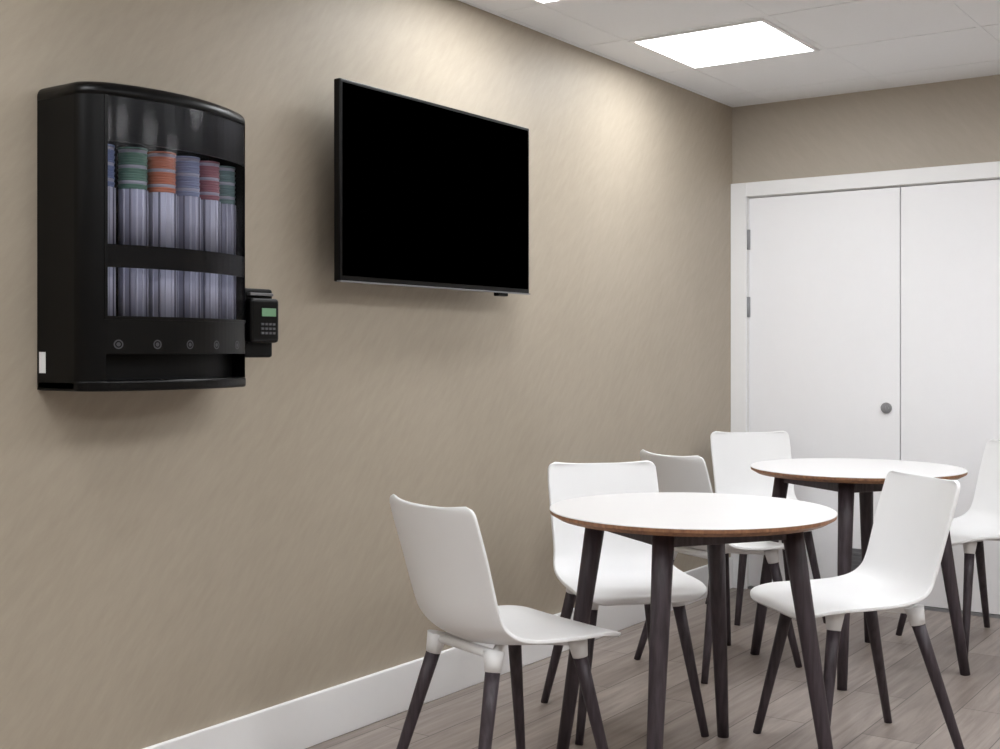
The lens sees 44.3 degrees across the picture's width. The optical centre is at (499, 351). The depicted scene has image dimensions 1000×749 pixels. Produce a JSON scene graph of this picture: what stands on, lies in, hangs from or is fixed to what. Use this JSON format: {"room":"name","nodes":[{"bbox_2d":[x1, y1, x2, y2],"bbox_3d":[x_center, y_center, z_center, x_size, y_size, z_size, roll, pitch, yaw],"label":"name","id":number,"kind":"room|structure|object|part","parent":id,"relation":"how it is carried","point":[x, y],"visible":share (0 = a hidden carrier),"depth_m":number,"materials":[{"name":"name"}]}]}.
{"room":"break room","nodes":[
{"label":"break room","id":0,"kind":"room"},
{"bbox_2d":[0,0,731,748],"bbox_3d":[-1.038,-0.025,3.120,0.120,2.411,7.760,0,0,35],"label":"wall","id":1,"kind":"structure","parent":0,"point":[174,563],"depth_m":3.72,"materials":[{"name":"beige paint"}]},
{"bbox_2d":[37,81,277,391],"bbox_3d":[-0.822,-0.270,3.118,0.237,0.724,0.644,0,0,35],"label":"dispenser","id":2,"kind":"object","parent":1,"relation":"attached to","point":[141,190],"visible":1,"depth_m":2.94,"materials":[{"name":"black plastic"}]},
{"bbox_2d":[39,377,245,391],"bbox_3d":[-0.855,0.079,3.070,0.237,0.026,0.525,0,0,35],"label":"drip tray","id":3,"kind":"object","parent":2,"relation":"on","point":[73,384],"depth_m":2.91,"materials":[{"name":"black plastic"}]},
{"bbox_3d":[-0.846,-0.038,3.086,0.234,0.087,0.469,0,0,35],"label":"panel","id":4,"kind":"part","parent":2,"relation":"part of","materials":[{"name":"black plastic"}]},
{"bbox_2d":[334,78,529,296],"bbox_3d":[-0.232,-0.502,4.056,0.128,0.612,1.008,0,0,35],"label":"television","id":5,"kind":"object","parent":1,"relation":"attached to","point":[427,194],"visible":1,"depth_m":3.94,"materials":[{"name":"black plastic"}]},
{"bbox_3d":[-0.186,-0.209,4.024,0.016,0.004,1.008,0,0,35],"label":"bezel trim","id":6,"kind":"part","parent":5,"relation":"part of","materials":[{"name":"silver metal"}]},
{"bbox_2d":[143,557,732,748],"bbox_3d":[-0.990,1.103,3.071,0.016,0.155,7.496,0,0,35],"label":"baseboard","id":7,"kind":"structure","parent":1,"relation":"attached to","point":[309,720],"depth_m":3.84,"materials":[{"name":"white paint"}]},
{"bbox_2d":[306,588,999,748],"bbox_3d":[1.255,1.230,1.514,5.720,0.100,7.760,0,0,35],"label":"floor","id":8,"kind":"structure","parent":0,"point":[451,721],"depth_m":4.16,"materials":[{"name":"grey wood"}]},
{"bbox_2d":[390,494,620,748],"bbox_3d":[0.006,0.777,3.211,0.528,0.813,0.429,0,0,-37],"label":"dining chair","id":9,"kind":"object","parent":8,"relation":"on","point":[443,548],"visible":1,"depth_m":3.08,"materials":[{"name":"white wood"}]},
{"bbox_3d":[-0.235,0.985,3.238,0.155,0.399,0.038,0,0,-1],"label":"leg","id":10,"kind":"part","parent":9,"relation":"part of","materials":[{"name":"brown wood"}]},
{"bbox_3d":[-0.035,0.985,2.972,0.038,0.399,0.155,0,0,17],"label":"leg","id":11,"kind":"part","parent":9,"relation":"part of","materials":[{"name":"brown wood"}]},
{"bbox_3d":[0.053,0.985,3.454,0.038,0.396,0.124,0,0,18],"label":"leg","id":12,"kind":"part","parent":9,"relation":"part of","materials":[{"name":"brown wood"}]},
{"bbox_3d":[0.252,0.985,3.189,0.124,0.396,0.038,0,0,-2],"label":"leg","id":13,"kind":"part","parent":9,"relation":"part of","materials":[{"name":"brown wood"}]},
{"bbox_2d":[541,460,708,744],"bbox_3d":[0.391,0.777,3.943,0.429,0.813,0.528,0,0,-11],"label":"dining chair","id":14,"kind":"object","parent":8,"relation":"on","point":[624,569],"visible":0.62,"depth_m":4.07,"materials":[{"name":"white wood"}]},
{"bbox_3d":[0.193,0.985,4.084,0.155,0.399,0.038,0,0,42],"label":"leg","id":15,"kind":"part","parent":14,"relation":"part of","materials":[{"name":"brown wood"}]},
{"bbox_3d":[0.264,0.985,3.731,0.038,0.396,0.124,0,0,24],"label":"leg","id":16,"kind":"part","parent":14,"relation":"part of","materials":[{"name":"brown wood"}]},
{"bbox_3d":[0.520,0.985,4.149,0.038,0.399,0.155,0,0,25],"label":"leg","id":17,"kind":"part","parent":14,"relation":"part of","materials":[{"name":"brown wood"}]},
{"bbox_3d":[0.589,0.985,3.795,0.124,0.396,0.038,0,0,44],"label":"leg","id":18,"kind":"part","parent":14,"relation":"part of","materials":[{"name":"brown wood"}]},
{"bbox_2d":[550,492,837,748],"bbox_3d":[0.531,0.809,3.412,0.805,0.748,0.805,0,0,24],"label":"round table","id":19,"kind":"object","parent":8,"relation":"on","point":[665,521],"visible":1,"depth_m":3.27,"materials":[{"name":"white laminate"}]},
{"bbox_3d":[0.234,0.819,3.542,0.156,0.728,0.058,0,0,23],"label":"leg","id":20,"kind":"part","parent":19,"relation":"part of","materials":[{"name":"brown wood"}]},
{"bbox_3d":[0.402,0.819,3.115,0.058,0.728,0.156,0,0,23],"label":"leg","id":21,"kind":"part","parent":19,"relation":"part of","materials":[{"name":"brown wood"}]},
{"bbox_3d":[0.661,0.819,3.710,0.058,0.728,0.156,0,0,23],"label":"leg","id":22,"kind":"part","parent":19,"relation":"part of","materials":[{"name":"brown wood"}]},
{"bbox_3d":[0.829,0.819,3.283,0.156,0.728,0.058,0,0,23],"label":"leg","id":23,"kind":"part","parent":19,"relation":"part of","materials":[{"name":"brown wood"}]},
{"bbox_2d":[634,449,801,683],"bbox_3d":[0.829,0.777,4.656,0.528,0.813,0.429,0,0,-30],"label":"dining chair","id":24,"kind":"object","parent":8,"relation":"on","point":[674,473],"visible":0.39,"depth_m":4.53,"materials":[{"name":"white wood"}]},
{"bbox_3d":[0.592,0.985,4.710,0.155,0.399,0.038,0,0,6],"label":"leg","id":25,"kind":"part","parent":24,"relation":"part of","materials":[{"name":"brown wood"}]},
{"bbox_3d":[0.759,0.985,4.423,0.038,0.399,0.155,0,0,23],"label":"leg","id":26,"kind":"part","parent":24,"relation":"part of","materials":[{"name":"brown wood"}]},
{"bbox_3d":[0.904,0.985,4.891,0.038,0.396,0.124,0,0,25],"label":"leg","id":27,"kind":"part","parent":24,"relation":"part of","materials":[{"name":"brown wood"}]},
{"bbox_3d":[1.070,0.985,4.605,0.124,0.396,0.038,0,0,5],"label":"leg","id":28,"kind":"part","parent":24,"relation":"part of","materials":[{"name":"brown wood"}]},
{"bbox_2d":[705,431,825,625],"bbox_3d":[1.198,0.777,5.538,0.429,0.813,0.528,0,0,-6],"label":"dining chair","id":29,"kind":"object","parent":8,"relation":"on","point":[732,453],"visible":0.36,"depth_m":5.74,"materials":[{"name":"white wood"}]},
{"bbox_3d":[1.054,0.985,5.338,0.038,0.396,0.124,0,0,29],"label":"leg","id":30,"kind":"part","parent":29,"relation":"part of","materials":[{"name":"brown wood"}]},
{"bbox_3d":[1.344,0.985,5.733,0.038,0.399,0.155,0,0,30],"label":"leg","id":31,"kind":"part","parent":29,"relation":"part of","materials":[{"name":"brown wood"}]},
{"bbox_3d":[1.383,0.985,5.374,0.038,0.396,0.124,0,0,-41],"label":"leg","id":32,"kind":"part","parent":29,"relation":"part of","materials":[{"name":"brown wood"}]},
{"bbox_2d":[750,469,964,748],"bbox_3d":[1.058,0.777,3.660,0.528,0.813,0.429,0,0,-14],"label":"dining chair","id":33,"kind":"object","parent":8,"relation":"on","point":[899,568],"visible":0.91,"depth_m":3.71,"materials":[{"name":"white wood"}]},
{"bbox_3d":[0.840,0.985,3.777,0.124,0.396,0.038,0,0,21],"label":"leg","id":34,"kind":"part","parent":33,"relation":"part of","materials":[{"name":"brown wood"}]},
{"bbox_3d":[0.920,0.985,3.455,0.038,0.396,0.124,0,0,41],"label":"leg","id":35,"kind":"part","parent":33,"relation":"part of","materials":[{"name":"brown wood"}]},
{"bbox_3d":[1.190,0.985,3.864,0.038,0.399,0.155,0,0,40],"label":"leg","id":36,"kind":"part","parent":33,"relation":"part of","materials":[{"name":"brown wood"}]},
{"bbox_3d":[1.270,0.985,3.541,0.155,0.399,0.038,0,0,22],"label":"leg","id":37,"kind":"part","parent":33,"relation":"part of","materials":[{"name":"brown wood"}]},
{"bbox_2d":[750,458,969,690],"bbox_3d":[1.348,0.809,4.638,0.805,0.748,0.805,0,0,24],"label":"round table","id":38,"kind":"object","parent":8,"relation":"on","point":[847,477],"visible":0.83,"depth_m":4.49,"materials":[{"name":"white laminate"}]},
{"bbox_3d":[1.050,0.819,4.767,0.156,0.728,0.058,0,0,23],"label":"leg","id":39,"kind":"part","parent":38,"relation":"part of","materials":[{"name":"brown wood"}]},
{"bbox_3d":[1.218,0.819,4.340,0.058,0.728,0.156,0,0,23],"label":"leg","id":40,"kind":"part","parent":38,"relation":"part of","materials":[{"name":"brown wood"}]},
{"bbox_3d":[1.477,0.819,4.935,0.058,0.728,0.156,0,0,23],"label":"leg","id":41,"kind":"part","parent":38,"relation":"part of","materials":[{"name":"brown wood"}]},
{"bbox_3d":[1.645,0.819,4.508,0.156,0.728,0.058,0,0,23],"label":"leg","id":42,"kind":"part","parent":38,"relation":"part of","materials":[{"name":"brown wood"}]},
{"bbox_2d":[896,439,999,653],"bbox_3d":[1.935,0.777,4.997,0.528,0.813,0.429,0,0,-19],"label":"dining chair","id":43,"kind":"object","parent":8,"relation":"on","point":[981,522],"visible":0.58,"depth_m":5.15,"materials":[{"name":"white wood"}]},
{"bbox_3d":[1.707,0.985,5.092,0.124,0.396,0.038,0,0,15],"label":"leg","id":44,"kind":"part","parent":43,"relation":"part of","materials":[{"name":"brown wood"}]},
{"bbox_3d":[1.817,0.985,4.780,0.038,0.396,0.124,0,0,36],"label":"leg","id":45,"kind":"part","parent":43,"relation":"part of","materials":[{"name":"brown wood"}]},
{"bbox_3d":[2.047,0.985,5.212,0.038,0.399,0.155,0,0,34],"label":"leg","id":46,"kind":"part","parent":43,"relation":"part of","materials":[{"name":"brown wood"}]},
{"bbox_2d":[467,0,999,105],"bbox_3d":[1.255,-1.281,1.514,5.720,0.100,7.760,0,0,35],"label":"ceiling","id":47,"kind":"structure","parent":0,"point":[873,20],"depth_m":4.79,"materials":[{"name":"white tile"}]},
{"bbox_2d":[531,0,565,4],"bbox_3d":[0.215,-1.227,3.930,0.566,0.008,0.570,0,0,35],"label":"frame","id":48,"kind":"object","parent":47,"relation":"attached to","point":[535,1],"visible":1,"depth_m":4.29,"materials":[{"name":"white paint"}]},
{"bbox_2d":[629,18,819,68],"bbox_3d":[0.904,-1.227,4.913,0.566,0.008,0.570,0,0,35],"label":"frame","id":49,"kind":"object","parent":47,"relation":"attached to","point":[767,22],"visible":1,"depth_m":4.79,"materials":[{"name":"white paint"}]},
{"bbox_2d":[636,22,812,67],"bbox_3d":[0.904,-1.227,4.913,0.528,0.006,0.532,0,0,35],"label":"ceiling light","id":50,"kind":"object","parent":49,"relation":"attached to","point":[756,40],"visible":1,"depth_m":4.88,"materials":[{"name":"white plastic"}]},
{"bbox_2d":[458,0,999,106],"bbox_3d":[1.255,-1.231,1.514,5.480,0.004,7.520,0,0,35],"label":"grid","id":51,"kind":"object","parent":47,"relation":"attached to","point":[977,26],"visible":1,"depth_m":4.87,"materials":[{"name":"white metal"}]},
{"bbox_2d":[732,75,999,196],"bbox_3d":[3.446,-0.025,4.643,5.480,2.411,0.120,0,0,35],"label":"wall","id":52,"kind":"structure","parent":0,"point":[953,122],"depth_m":5.76,"materials":[{"name":"beige paint"}]},
{"bbox_2d":[747,230,749,249],"bbox_3d":[1.236,-0.559,6.110,0.016,0.100,0.017,0,0,35],"label":"hinge","id":53,"kind":"object","parent":52,"relation":"attached to","point":[748,231],"visible":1,"depth_m":6.10,"materials":[{"name":"metal"}]},
{"bbox_2d":[747,297,749,316],"bbox_3d":[1.236,-0.224,6.110,0.016,0.100,0.017,0,0,35],"label":"hinge","id":54,"kind":"object","parent":52,"relation":"attached to","point":[748,298],"visible":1,"depth_m":6.10,"materials":[{"name":"metal"}]},
{"bbox_2d":[749,187,900,585],"bbox_3d":[1.559,0.200,5.918,0.746,1.929,0.040,0,0,35],"label":"leaf","id":55,"kind":"object","parent":52,"relation":"attached to","point":[825,268],"visible":0.76,"depth_m":5.89,"materials":[{"name":"white paint"}]},
{"bbox_2d":[851,548,861,571],"bbox_3d":[1.705,1.000,5.785,0.230,0.140,0.010,0,0,35],"label":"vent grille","id":56,"kind":"object","parent":55,"relation":"attached to","point":[856,553],"visible":0.09,"depth_m":5.80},
{"bbox_2d":[881,402,891,413],"bbox_3d":[1.796,0.261,5.714,0.052,0.052,0.023,0,0,35],"label":"door knob","id":57,"kind":"object","parent":55,"relation":"attached to","point":[886,407],"visible":1,"depth_m":5.71,"materials":[{"name":"metal"}]},
{"bbox_2d":[731,161,999,588],"bbox_3d":[1.873,0.169,5.719,1.667,2.022,0.122,0,0,35],"label":"trim","id":58,"kind":"structure","parent":52,"relation":"attached to","point":[741,193],"depth_m":6.10,"materials":[{"name":"white paint"}]},
{"bbox_2d":[748,586,999,618],"bbox_3d":[1.884,1.174,5.728,1.508,0.012,0.115,0,0,35],"label":"trim","id":59,"kind":"structure","parent":52,"relation":"attached to","point":[749,587],"depth_m":5.56,"materials":[{"name":"paint"}]},
{"bbox_2d":[901,179,999,614],"bbox_3d":[2.174,0.200,5.488,0.746,1.929,0.040,0,0,35],"label":"leaf","id":60,"kind":"object","parent":52,"relation":"attached to","point":[950,232],"visible":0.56,"depth_m":5.55,"materials":[{"name":"white paint"}]}
]}

